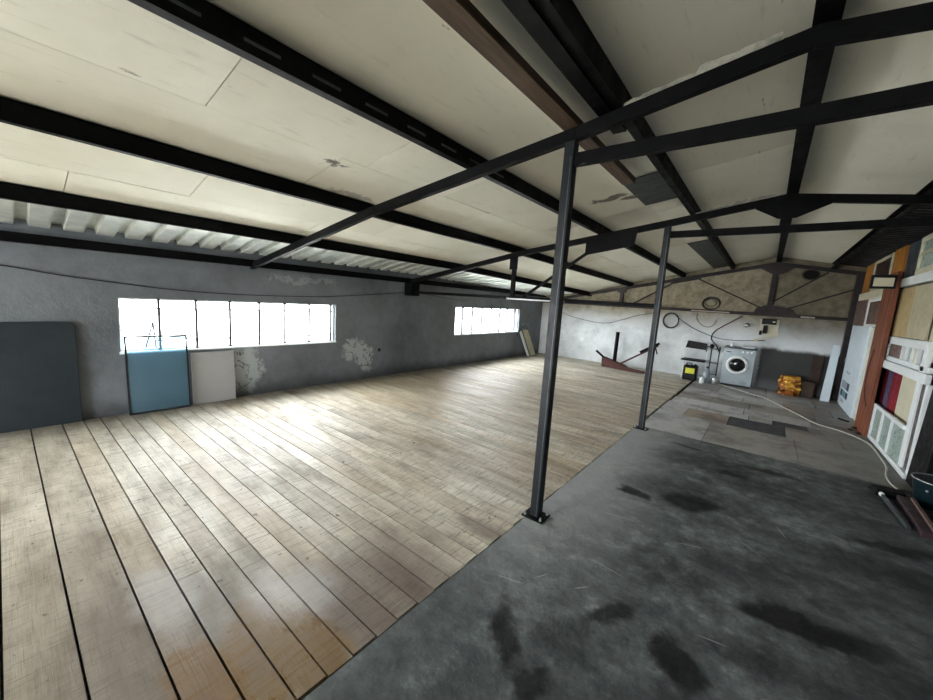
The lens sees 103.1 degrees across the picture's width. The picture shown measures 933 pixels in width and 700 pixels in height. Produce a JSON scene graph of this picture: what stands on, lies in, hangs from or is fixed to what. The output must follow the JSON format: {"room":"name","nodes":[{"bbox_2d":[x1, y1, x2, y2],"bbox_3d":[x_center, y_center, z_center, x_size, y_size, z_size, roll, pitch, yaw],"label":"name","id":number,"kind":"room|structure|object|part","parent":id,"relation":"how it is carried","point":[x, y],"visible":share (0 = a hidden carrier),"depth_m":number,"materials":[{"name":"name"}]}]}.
{"room":"warehouse","nodes":[
{"label":"warehouse","id":0,"kind":"room"},
{"bbox_2d":[0,218,542,430],"bbox_3d":[-2.615,-0.348,6.083,0.220,2.290,16.180,10,10,38],"label":"wall","id":1,"kind":"structure","parent":0,"point":[382,334],"depth_m":5.07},
{"bbox_2d":[0,265,404,296],"bbox_3d":[-2.952,-0.897,5.342,0.012,0.235,5.881,10,10,38],"label":"cable","id":2,"kind":"object","parent":1,"relation":"attached to","point":[0,265],"visible":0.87,"depth_m":4.59,"materials":[{"name":"black rubber"}]},
{"bbox_2d":[0,230,545,296],"bbox_3d":[-2.492,-1.256,5.778,0.100,0.145,15.980,10,10,38],"label":"beam","id":3,"kind":"structure","parent":1,"relation":"on","point":[7,236],"depth_m":4.59,"materials":[{"name":"black metal"}]},
{"bbox_2d":[117,297,511,353],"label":"window","id":4,"kind":"structure","parent":1,"relation":"in","point":[331,306],"depth_m":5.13,"materials":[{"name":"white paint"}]},
{"bbox_2d":[145,322,156,347],"bbox_3d":[-4.568,0.245,5.254,0.022,1.295,0.422,10,10,38],"label":"a-frame","id":5,"kind":"object","parent":4,"relation":"on","point":[152,326],"visible":0.24,"depth_m":5.25,"materials":[{"name":"grey metal"}]},
{"bbox_3d":[-3.200,-0.066,5.394,0.222,0.024,2.760,10,10,38],"label":"sill","id":6,"kind":"part","parent":4,"relation":"part of","materials":[{"name":"white paint"}]},
{"bbox_2d":[454,307,518,335],"bbox_3d":[0.572,-0.789,9.965,0.222,0.680,2.920,10,10,38],"label":"window","id":7,"kind":"structure","parent":1,"relation":"in","point":[462,308],"depth_m":9.92,"materials":[{"name":"white paint"}]},
{"bbox_3d":[0.550,-0.465,10.010,0.222,0.024,2.920,10,10,38],"label":"sill","id":8,"kind":"part","parent":7,"relation":"part of","materials":[{"name":"white paint"}]},
{"bbox_2d":[0,0,932,291],"bbox_3d":[0.526,-1.391,3.316,5.694,1.058,15.974,10,10,38],"label":"ceiling","id":9,"kind":"structure","parent":0,"point":[120,65],"depth_m":2.42,"materials":[{"name":"beige paint"}]},
{"bbox_2d":[624,171,677,205],"bbox_3d":[1.975,-1.697,3.933,0.360,0.064,0.960,10,10,38],"label":"panel","id":10,"kind":"object","parent":9,"relation":"attached to","point":[651,188],"depth_m":3.90,"materials":[{"name":"metal"}]},
{"bbox_2d":[687,239,728,268],"bbox_3d":[5.065,-1.928,7.640,0.346,0.138,3.466,10,10,39],"label":"panel","id":11,"kind":"object","parent":9,"relation":"attached to","point":[705,249],"depth_m":7.27,"materials":[{"name":"metal"}]},
{"bbox_2d":[0,353,932,699],"bbox_3d":[0.124,1.212,3.741,7.340,0.200,16.200,10,10,38],"label":"floor","id":12,"kind":"structure","parent":0,"point":[291,530],"depth_m":2.39,"materials":[{"name":"brown wood"}]},
{"bbox_2d":[0,322,82,432],"bbox_3d":[-4.649,0.287,3.445,0.040,1.090,1.450,10,10,38],"label":"board","id":13,"kind":"object","parent":12,"relation":"on","point":[40,385],"visible":1,"depth_m":3.78,"materials":[{"name":"wood"}]},
{"bbox_2d":[123,334,190,415],"bbox_3d":[-3.745,0.284,4.518,0.088,0.925,0.598,10,10,38],"label":"frame","id":14,"kind":"object","parent":12,"relation":"on","point":[185,335],"visible":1,"depth_m":4.46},
{"bbox_2d":[190,350,235,404],"bbox_3d":[-3.405,0.361,5.004,0.058,0.680,0.500,10,10,38],"label":"board","id":15,"kind":"object","parent":12,"relation":"on","point":[213,373],"visible":1,"depth_m":4.99,"materials":[{"name":"paint"}]},
{"bbox_2d":[519,331,528,355],"bbox_3d":[1.753,-0.197,11.257,0.470,0.750,0.071,0,9,-25],"label":"leaning board","id":16,"kind":"object","parent":12,"relation":"on","point":[520,332],"visible":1,"depth_m":11.23,"materials":[{"name":"white paint"}]},
{"bbox_2d":[523,330,534,354],"bbox_3d":[1.937,-0.231,11.479,0.632,0.780,0.149,0,9,-25],"label":"leaning board","id":17,"kind":"object","parent":12,"relation":"on","point":[526,333],"visible":1,"depth_m":11.45,"materials":[{"name":"beige wood"}]},
{"bbox_2d":[521,140,578,523],"bbox_3d":[0.615,-0.057,2.646,0.170,2.671,0.150,10,10,38],"label":"steel post","id":18,"kind":"object","parent":12,"relation":"on","point":[534,512],"visible":1,"depth_m":2.61,"materials":[{"name":"black metal"}]},
{"bbox_3d":[0.529,1.259,2.827,0.170,0.010,0.150,10,10,38],"label":"plate","id":19,"kind":"part","parent":18,"relation":"part of","materials":[{"name":"black paint"}]},
{"bbox_2d":[250,2,932,268],"bbox_3d":[-0.044,-1.207,2.992,7.315,1.131,0.141,10,10,36],"label":"roof truss","id":20,"kind":"object","parent":18,"relation":"on","point":[918,18],"depth_m":1.91,"materials":[{"name":"black metal"}]},
{"bbox_2d":[127,0,685,276],"bbox_3d":[0.433,-1.465,3.386,0.188,0.251,15.982,10,10,39],"label":"purlin","id":21,"kind":"object","parent":20,"relation":"on","point":[202,18],"visible":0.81,"depth_m":1.95,"materials":[{"name":"black paint"}]},
{"bbox_2d":[422,0,635,184],"bbox_3d":[-1.074,-1.305,0.272,0.115,0.050,8.240,10,10,38],"label":"plank","id":22,"kind":"object","parent":20,"relation":"on","point":[462,16],"visible":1,"depth_m":1.84,"materials":[{"name":"brown wood"}]},
{"bbox_2d":[501,0,626,133],"bbox_3d":[-1.377,-1.290,-0.463,0.088,0.118,7.720,10,10,38],"label":"purlin","id":23,"kind":"object","parent":20,"relation":"on","point":[525,12],"visible":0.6,"depth_m":1.77,"materials":[{"name":"black paint"}]},
{"bbox_3d":[1.217,-1.482,1.982,0.715,0.148,0.021,10,10,38],"label":"torn strip","id":24,"kind":"part","parent":20,"relation":"part of","materials":[{"name":"beige paper"}]},
{"bbox_2d":[596,332,659,373],"bbox_3d":[4.226,0.037,9.893,1.611,0.981,0.330,11,11,42],"label":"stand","id":25,"kind":"object","parent":12,"relation":"on","point":[605,362],"visible":0.94,"depth_m":10.02,"materials":[{"name":"metal"}]},
{"bbox_3d":[4.283,0.505,9.758,0.163,0.100,0.745,-4,11,-45],"label":"plate","id":26,"kind":"part","parent":25,"relation":"part of","materials":[{"name":"metal"}]},
{"bbox_3d":[4.489,0.146,9.742,0.946,0.674,0.045,9,9,33],"label":"lever","id":27,"kind":"part","parent":25,"relation":"part of","materials":[{"name":"metal"}]},
{"bbox_2d":[633,226,671,430],"bbox_3d":[2.484,-0.247,4.907,0.170,2.675,0.150,10,10,38],"label":"steel post","id":28,"kind":"object","parent":12,"relation":"on","point":[667,230],"visible":1,"depth_m":4.87,"materials":[{"name":"black metal"}]},
{"bbox_2d":[404,193,932,307],"bbox_3d":[1.770,-1.285,5.250,7.318,1.360,0.229,10,10,36],"label":"roof truss","id":29,"kind":"object","parent":28,"relation":"on","point":[785,207],"depth_m":4.24,"materials":[{"name":"black metal"}]},
{"bbox_2d":[0,182,591,295],"bbox_3d":[-1.610,-1.290,5.065,0.356,0.326,15.988,10,10,40],"label":"purlin","id":30,"kind":"object","parent":29,"relation":"on","point":[8,191],"visible":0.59,"depth_m":3.75,"materials":[{"name":"black paint"}]},
{"bbox_2d":[0,199,570,295],"bbox_3d":[-1.971,-1.349,5.384,1.809,0.493,16.038,10,10,38],"label":"sheet","id":31,"kind":"object","parent":30,"relation":"on","point":[36,215],"visible":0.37,"depth_m":4.45,"materials":[{"name":"white metal"}]},
{"bbox_2d":[0,96,633,286],"bbox_3d":[-0.633,-1.401,4.259,0.279,0.290,15.985,10,10,39],"label":"purlin","id":32,"kind":"object","parent":29,"relation":"on","point":[12,112],"visible":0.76,"depth_m":2.72,"materials":[{"name":"black paint"}]},
{"bbox_2d":[506,297,564,302],"bbox_3d":[1.066,-0.787,5.843,0.987,0.033,0.049,9,10,35],"label":"lamp","id":33,"kind":"object","parent":29,"relation":"attached to","point":[506,297],"visible":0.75,"depth_m":5.87,"materials":[{"name":"white paint"}]},
{"bbox_3d":[3.066,-1.674,4.259,0.734,0.152,0.021,10,10,38],"label":"torn strip","id":34,"kind":"part","parent":29,"relation":"part of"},
{"bbox_2d":[776,0,846,261],"bbox_3d":[1.989,-1.538,2.115,0.100,0.196,15.980,10,10,38],"label":"purlin","id":35,"kind":"object","parent":29,"relation":"on","point":[818,63],"visible":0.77,"depth_m":2.14,"materials":[{"name":"black paint"}]},
{"bbox_2d":[831,180,932,268],"bbox_3d":[2.729,-1.267,1.537,0.124,0.223,15.981,10,10,38],"label":"purlin","id":36,"kind":"object","parent":29,"relation":"on","point":[903,211],"visible":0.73,"depth_m":4.87,"materials":[{"name":"black paint"}]},
{"bbox_2d":[842,205,932,267],"bbox_3d":[3.129,-1.210,1.275,0.988,0.273,16.076,10,10,38],"label":"sheet","id":37,"kind":"object","parent":36,"relation":"on","point":[893,239],"visible":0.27,"depth_m":5.45,"materials":[{"name":"black metal"}]},
{"bbox_2d":[914,233,932,274],"bbox_3d":[5.067,-1.107,3.860,0.040,0.465,2.100,10,10,38],"label":"window","id":38,"kind":"structure","parent":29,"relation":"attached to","point":[925,259],"depth_m":4.50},
{"bbox_3d":[5.068,-1.107,3.860,0.006,0.329,1.964,10,10,38],"label":"pane","id":39,"kind":"part","parent":38,"relation":"part of","materials":[{"name":"glass"}]},
{"bbox_2d":[682,362,698,380],"bbox_3d":[5.473,0.519,9.060,0.290,0.417,0.266,10,10,38],"label":"canister","id":40,"kind":"object","parent":12,"relation":"on","point":[690,372],"visible":1,"depth_m":8.97,"materials":[{"name":"black plastic"}]},
{"bbox_2d":[680,340,709,377],"bbox_3d":[5.619,0.249,9.124,0.542,0.926,0.451,10,10,38],"label":"folding chair","id":41,"kind":"object","parent":12,"relation":"on","point":[690,344],"visible":0.8,"depth_m":9.13,"materials":[{"name":"white paint"}]},
{"bbox_3d":[5.580,0.242,9.108,0.500,0.035,0.380,10,10,38],"label":"seat","id":42,"kind":"part","parent":41,"relation":"part of","materials":[{"name":"black plastic"}]},
{"bbox_3d":[5.696,-0.119,9.165,0.465,0.198,0.057,10,10,38],"label":"backrest","id":43,"kind":"part","parent":41,"relation":"part of","materials":[{"name":"black plastic"}]},
{"bbox_2d":[699,377,703,383],"bbox_3d":[5.505,0.704,8.679,0.100,0.160,0.098,10,10,38],"label":"bottle","id":44,"kind":"object","parent":12,"relation":"on","point":[701,380],"visible":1,"depth_m":8.65,"materials":[{"name":"white paint"}]},
{"bbox_2d":[702,366,710,382],"bbox_3d":[5.706,0.583,8.815,0.160,0.388,0.158,10,10,38],"label":"plastic jug","id":45,"kind":"object","parent":12,"relation":"on","point":[706,374],"visible":0.91,"depth_m":8.76,"materials":[{"name":"plastic"}]},
{"bbox_2d":[706,344,720,375],"bbox_3d":[5.888,0.313,8.902,0.319,0.919,0.149,10,10,38],"label":"trolley","id":46,"kind":"object","parent":12,"relation":"on","point":[711,346],"visible":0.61,"depth_m":8.89,"materials":[{"name":"metal"}]},
{"bbox_2d":[711,376,717,383],"bbox_3d":[5.844,0.707,8.740,0.130,0.180,0.130,10,10,38],"label":"metal can","id":47,"kind":"object","parent":12,"relation":"on","point":[714,379],"visible":1,"depth_m":8.70,"materials":[{"name":"silver metal"}]},
{"bbox_2d":[719,345,756,387],"bbox_3d":[6.361,0.384,8.694,0.606,0.900,0.498,10,10,38],"label":"washing machine","id":48,"kind":"object","parent":12,"relation":"on","point":[737,368],"visible":1,"depth_m":8.52,"materials":[{"name":"silver metal"}]},
{"bbox_3d":[6.216,0.347,8.521,0.304,0.304,0.040,10,10,38],"label":"porthole glass","id":49,"kind":"part","parent":48,"relation":"part of","materials":[{"name":"black glass"}]},
{"bbox_3d":[6.222,0.347,8.527,0.430,0.430,0.045,10,10,38],"label":"door","id":50,"kind":"part","parent":48,"relation":"part of","materials":[{"name":"white paint"}]},
{"bbox_3d":[6.261,0.045,8.494,0.590,0.120,0.009,10,10,38],"label":"control panel","id":51,"kind":"part","parent":48,"relation":"part of","materials":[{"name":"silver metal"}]},
{"bbox_3d":[6.406,-0.048,8.655,0.606,0.030,0.446,10,10,38],"label":"panel","id":52,"kind":"part","parent":48,"relation":"part of","materials":[{"name":"metal"}]},
{"bbox_2d":[742,346,756,348],"bbox_3d":[6.471,-0.061,8.482,0.260,0.048,0.202,10,10,38],"label":"folded cloth","id":53,"kind":"object","parent":48,"relation":"on","point":[748,347],"visible":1,"depth_m":8.43,"materials":[{"name":"white fabric"}]},
{"bbox_2d":[777,374,801,396],"bbox_3d":[6.959,0.757,7.988,0.401,0.431,0.243,10,10,38],"label":"bag","id":54,"kind":"object","parent":12,"relation":"on","point":[789,385],"visible":1,"depth_m":7.91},
{"bbox_2d":[800,380,814,398],"bbox_3d":[7.225,0.838,7.862,0.190,0.340,0.200,10,10,38],"label":"carton","id":55,"kind":"object","parent":12,"relation":"on","point":[807,389],"visible":0.99,"depth_m":7.79,"materials":[{"name":"brown cardboard"}]},
{"bbox_2d":[719,384,897,488],"bbox_3d":[5.427,1.134,6.032,0.752,0.018,5.317,6,8,17],"label":"garden hose","id":56,"kind":"object","parent":12,"relation":"on","point":[874,449],"visible":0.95,"depth_m":5.41,"materials":[{"name":"white rubber"}]},
{"bbox_2d":[808,355,823,397],"bbox_3d":[7.490,0.567,7.973,0.190,0.880,0.179,10,10,38],"label":"board","id":57,"kind":"object","parent":12,"relation":"on","point":[817,363],"visible":0.76,"depth_m":7.94,"materials":[{"name":"brown wood"}]},
{"bbox_2d":[820,345,840,401],"bbox_3d":[7.497,0.477,7.642,0.351,1.150,0.142,-3,11,-42],"label":"plank","id":58,"kind":"object","parent":12,"relation":"on","point":[829,378],"visible":1,"depth_m":7.63,"materials":[{"name":"laminate"}]},
{"bbox_2d":[831,273,865,400],"bbox_3d":[7.871,-0.241,7.633,0.140,2.620,0.140,10,10,38],"label":"steel column","id":59,"kind":"structure","parent":12,"relation":"on","point":[860,277],"depth_m":7.59,"materials":[{"name":"black metal"}]},
{"bbox_2d":[543,262,865,320],"bbox_3d":[5.314,-1.634,9.583,7.270,1.213,0.075,10,10,38],"label":"roof truss","id":60,"kind":"object","parent":59,"relation":"on","point":[775,268],"visible":0.8,"depth_m":8.38,"materials":[{"name":"black metal"}]},
{"bbox_2d":[531,0,734,268],"bbox_3d":[1.290,-1.510,2.685,0.116,0.219,15.981,10,10,38],"label":"purlin","id":61,"kind":"object","parent":60,"relation":"on","point":[565,19],"visible":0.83,"depth_m":1.99,"materials":[{"name":"black paint"}]},
{"bbox_3d":[6.887,-1.364,8.338,0.100,0.960,0.060,10,10,38],"label":"king post","id":62,"kind":"part","parent":60,"relation":"part of","materials":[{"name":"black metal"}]},
{"bbox_2d":[837,299,871,417],"bbox_3d":[7.224,0.101,6.903,0.048,2.060,1.670,10,10,38],"label":"door","id":63,"kind":"structure","parent":12,"relation":"on","point":[860,335],"depth_m":6.78,"materials":[{"name":"laminate"}]},
{"bbox_3d":[7.514,-0.705,7.071,0.025,0.475,0.940,10,10,38],"label":"mottled panel","id":64,"kind":"part","parent":63,"relation":"part of","materials":[{"name":"brown"}]},
{"bbox_2d":[852,328,874,419],"bbox_3d":[6.592,0.417,6.120,0.034,1.565,0.880,10,10,38],"label":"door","id":65,"kind":"structure","parent":12,"relation":"on","point":[872,329],"depth_m":6.19,"materials":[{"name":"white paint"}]},
{"bbox_2d":[863,297,881,326],"bbox_3d":[6.817,-0.622,6.179,0.040,0.488,1.270,10,10,38],"label":"window","id":66,"kind":"structure","parent":65,"relation":"on","point":[873,306],"depth_m":6.34,"materials":[{"name":"white paint"}]},
{"bbox_2d":[858,289,882,300],"bbox_3d":[7.114,-0.967,6.503,0.025,0.135,2.250,10,10,38],"label":"sheet","id":67,"kind":"object","parent":66,"relation":"on","point":[876,293],"visible":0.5,"depth_m":6.49,"materials":[{"name":"beige paper"}]},
{"bbox_2d":[862,263,874,293],"bbox_3d":[7.652,-1.351,7.033,0.040,0.530,0.740,10,10,38],"label":"plank","id":68,"kind":"object","parent":67,"relation":"on","point":[870,269],"visible":0.5,"depth_m":7.06,"materials":[{"name":"brown wood"}]},
{"bbox_2d":[870,252,895,290],"bbox_3d":[6.938,-1.276,6.186,0.040,0.520,1.240,10,10,38],"label":"picture frame","id":69,"kind":"object","parent":67,"relation":"on","point":[884,266],"visible":0.41,"depth_m":6.11,"materials":[{"name":"white wood"}]},
{"bbox_3d":[6.939,-1.276,6.186,0.006,0.434,1.154,10,10,38],"label":"pane","id":70,"kind":"part","parent":69,"relation":"part of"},
{"bbox_3d":[6.818,-0.622,6.178,0.006,0.392,1.174,10,10,38],"label":"pane","id":71,"kind":"part","parent":66,"relation":"part of","materials":[{"name":"brown glass"}]},
{"bbox_2d":[854,271,902,436],"bbox_3d":[6.067,0.068,5.484,0.045,2.360,0.680,10,10,38],"label":"board","id":72,"kind":"object","parent":12,"relation":"on","point":[889,296],"visible":0.8,"depth_m":5.37,"materials":[{"name":"brown wood"}]},
{"bbox_2d":[864,349,874,406],"bbox_3d":[6.008,0.408,5.530,0.011,0.836,0.378,10,10,38],"label":"cable","id":73,"kind":"object","parent":72,"relation":"attached to","point":[874,349],"visible":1,"depth_m":5.63,"materials":[{"name":"rubber"}]},
{"bbox_2d":[869,275,897,288],"bbox_3d":[5.766,-0.921,5.053,0.420,0.185,0.215,4,8,2],"label":"floodlight","id":74,"kind":"object","parent":72,"relation":"attached to","point":[876,281],"visible":1,"depth_m":5.02,"materials":[{"name":"black plastic"}]},
{"bbox_2d":[891,245,909,273],"bbox_3d":[6.309,-1.299,5.392,0.040,0.360,0.540,10,10,38],"label":"plank","id":75,"kind":"object","parent":72,"relation":"on","point":[901,255],"visible":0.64,"depth_m":5.29,"materials":[{"name":"brown wood"}]},
{"bbox_2d":[870,271,904,420],"bbox_3d":[6.831,-0.083,6.064,0.130,2.600,0.080,10,10,38],"label":"prop","id":76,"kind":"object","parent":12,"relation":"on","point":[904,271],"visible":0.02,"depth_m":5.98,"materials":[{"name":"brown wood"}]},
{"bbox_2d":[867,336,932,478],"bbox_3d":[5.362,0.593,4.617,0.065,1.468,1.980,10,10,38],"label":"window unit","id":77,"kind":"structure","parent":12,"relation":"on","point":[896,441],"depth_m":4.29,"materials":[{"name":"white paint"}]},
{"bbox_3d":[5.258,1.292,4.657,0.045,0.060,1.820,10,10,38],"label":"rail","id":78,"kind":"part","parent":77,"relation":"part of","materials":[{"name":"white paint"}]},
{"bbox_3d":[5.368,1.055,4.741,0.008,0.400,1.400,10,10,38],"label":"sash pane","id":79,"kind":"part","parent":77,"relation":"part of","materials":[{"name":"glass"}]},
{"bbox_2d":[876,368,902,415],"bbox_3d":[5.822,0.774,5.161,0.033,1.020,0.961,10,10,38],"label":"cloth","id":80,"kind":"object","parent":77,"relation":"hanging from","point":[890,383],"visible":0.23,"depth_m":5.04,"materials":[{"name":"red fabric"}]},
{"bbox_3d":[5.395,0.830,4.739,0.030,0.050,1.460,10,10,38],"label":"sash rail","id":81,"kind":"part","parent":77,"relation":"part of","materials":[{"name":"white paint"}]},
{"bbox_3d":[5.759,0.013,4.968,0.010,0.170,0.660,10,10,38],"label":"dark pane","id":82,"kind":"part","parent":77,"relation":"part of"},
{"bbox_2d":[890,286,915,337],"bbox_3d":[5.842,-0.501,4.954,0.025,0.650,0.690,10,10,38],"label":"panel","id":83,"kind":"object","parent":77,"relation":"on","point":[906,296],"visible":0.78,"depth_m":4.93,"materials":[{"name":"beige wood"}]},
{"bbox_3d":[5.386,0.246,4.587,0.045,0.105,1.950,10,10,38],"label":"rail","id":84,"kind":"part","parent":77,"relation":"part of","materials":[{"name":"white paint"}]},
{"bbox_3d":[5.423,0.160,4.582,0.045,0.060,1.900,10,10,38],"label":"rail","id":85,"kind":"part","parent":77,"relation":"part of","materials":[{"name":"white paint"}]},
{"bbox_3d":[5.496,-0.092,4.618,0.045,0.098,1.680,10,10,38],"label":"rail","id":86,"kind":"part","parent":77,"relation":"part of","materials":[{"name":"white paint"}]},
{"bbox_2d":[905,283,932,340],"bbox_3d":[5.375,-0.452,4.379,0.025,0.650,0.765,10,10,38],"label":"panel","id":87,"kind":"object","parent":77,"relation":"on","point":[921,314],"visible":1,"depth_m":4.34,"materials":[{"name":"beige wood"}]},
{"bbox_2d":[900,270,932,287],"bbox_3d":[5.165,-0.825,4.050,0.075,0.110,2.880,10,10,38],"label":"board","id":88,"kind":"object","parent":87,"relation":"on","point":[927,277],"visible":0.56,"depth_m":4.53,"materials":[{"name":"white paint"}]},
{"bbox_2d":[903,239,921,278],"bbox_3d":[5.943,-1.200,4.923,0.020,0.475,0.580,10,10,38],"label":"sheet","id":89,"kind":"object","parent":88,"relation":"on","point":[914,250],"visible":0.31,"depth_m":4.94,"materials":[{"name":"grey metal"}]},
{"bbox_2d":[868,484,932,539],"bbox_3d":[3.901,1.369,3.197,0.370,0.129,0.953,9,9,33],"label":"planks","id":90,"kind":"object","parent":12,"relation":"on","point":[911,508],"visible":1,"depth_m":3.19,"materials":[{"name":"paint"}]},
{"bbox_3d":[4.040,1.359,3.559,0.226,0.069,0.176,10,10,38],"label":"cross plate","id":91,"kind":"part","parent":90,"relation":"part of","materials":[{"name":"black paint"}]},
{"bbox_3d":[3.713,1.394,3.215,0.020,0.040,0.632,9,10,35],"label":"rod","id":92,"kind":"part","parent":90,"relation":"part of","materials":[{"name":"metal"}]},
{"bbox_2d":[894,376,916,424],"bbox_3d":[5.263,0.830,4.452,0.020,1.030,0.830,10,10,38],"label":"board","id":93,"kind":"object","parent":12,"relation":"on","point":[907,388],"visible":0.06,"depth_m":4.51,"materials":[{"name":"beige wood"}]},
{"bbox_2d":[905,389,932,487],"bbox_3d":[4.568,0.800,3.639,0.080,1.220,0.440,10,10,38],"label":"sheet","id":94,"kind":"object","parent":12,"relation":"on","point":[922,459],"visible":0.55,"depth_m":3.70,"materials":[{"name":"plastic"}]},
{"bbox_2d":[929,327,932,362],"bbox_3d":[4.757,-0.272,3.602,0.014,0.875,1.200,10,10,38],"label":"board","id":95,"kind":"object","parent":94,"relation":"on","point":[931,335],"visible":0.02,"depth_m":4.05,"materials":[{"name":"beige wood"}]},
{"bbox_2d":[911,472,932,510],"bbox_3d":[4.283,1.311,3.345,0.392,0.246,0.392,10,10,38],"label":"plastic tub","id":96,"kind":"object","parent":12,"relation":"on","point":[922,483],"visible":0.97,"depth_m":3.37,"materials":[{"name":"teal plastic"}]},
{"bbox_2d":[538,257,868,398],"bbox_3d":[5.412,-0.853,9.837,7.640,3.310,0.200,10,10,38],"label":"wall","id":97,"kind":"structure","parent":0,"point":[792,352],"depth_m":9.04,"materials":[{"name":"white paint"}]},
{"bbox_2d":[562,312,650,322],"bbox_3d":[4.035,-0.999,10.791,2.853,0.452,0.011,10,10,38],"label":"wire","id":98,"kind":"object","parent":97,"relation":"attached to","point":[562,312],"visible":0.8,"depth_m":10.69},
{"bbox_2d":[662,313,678,327],"bbox_3d":[5.351,-0.771,9.710,0.394,0.418,0.052,10,10,38],"label":"cable coil","id":99,"kind":"object","parent":97,"relation":"hanging from","point":[667,313],"visible":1,"depth_m":9.70,"materials":[{"name":"black rubber"}]},
{"bbox_2d":[676,316,764,340],"bbox_3d":[6.161,-0.520,9.104,1.885,0.503,0.013,10,10,38],"label":"wire","id":100,"kind":"object","parent":99,"relation":"hanging from","point":[676,316],"visible":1,"depth_m":8.97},
{"bbox_2d":[702,297,720,309],"bbox_3d":[6.028,-1.149,9.129,0.387,0.329,0.052,10,10,38],"label":"cable coil","id":101,"kind":"object","parent":97,"relation":"hanging from","point":[719,301],"visible":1,"depth_m":9.13,"materials":[{"name":"black rubber"}]},
{"bbox_2d":[716,315,742,329],"bbox_3d":[6.335,-0.652,8.927,0.485,0.398,0.023,10,10,38],"label":"supply pipe","id":102,"kind":"object","parent":97,"relation":"attached to","point":[742,315],"visible":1,"depth_m":8.92,"materials":[{"name":"metal"}]},
{"bbox_2d":[758,318,779,335],"bbox_3d":[6.897,-0.519,8.456,0.340,0.380,0.115,10,10,38],"label":"board","id":103,"kind":"object","parent":97,"relation":"attached to","point":[768,327],"visible":1,"depth_m":8.46,"materials":[{"name":"beige plastic"}]},
{"bbox_2d":[754,334,778,340],"bbox_3d":[6.868,-0.285,8.502,0.437,0.223,0.040,10,10,37],"label":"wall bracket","id":104,"kind":"object","parent":103,"relation":"attached to","point":[774,335],"visible":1,"depth_m":8.48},
{"bbox_2d":[894,286,932,384],"bbox_3d":[3.195,0.310,1.291,0.200,3.050,15.980,10,10,38],"label":"wall","id":105,"kind":"structure","parent":0,"point":[931,366],"depth_m":4.69,"materials":[{"name":"white paint"}]},
{"label":"outside","id":106,"kind":"structure","parent":0,"visible":0},
{"bbox_2d":[121,329,207,340],"bbox_3d":[-4.732,-0.266,5.176,0.025,0.366,1.904,10,10,38],"label":"cable","id":107,"kind":"object","parent":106,"point":[121,329],"visible":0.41,"depth_m":5.34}
]}

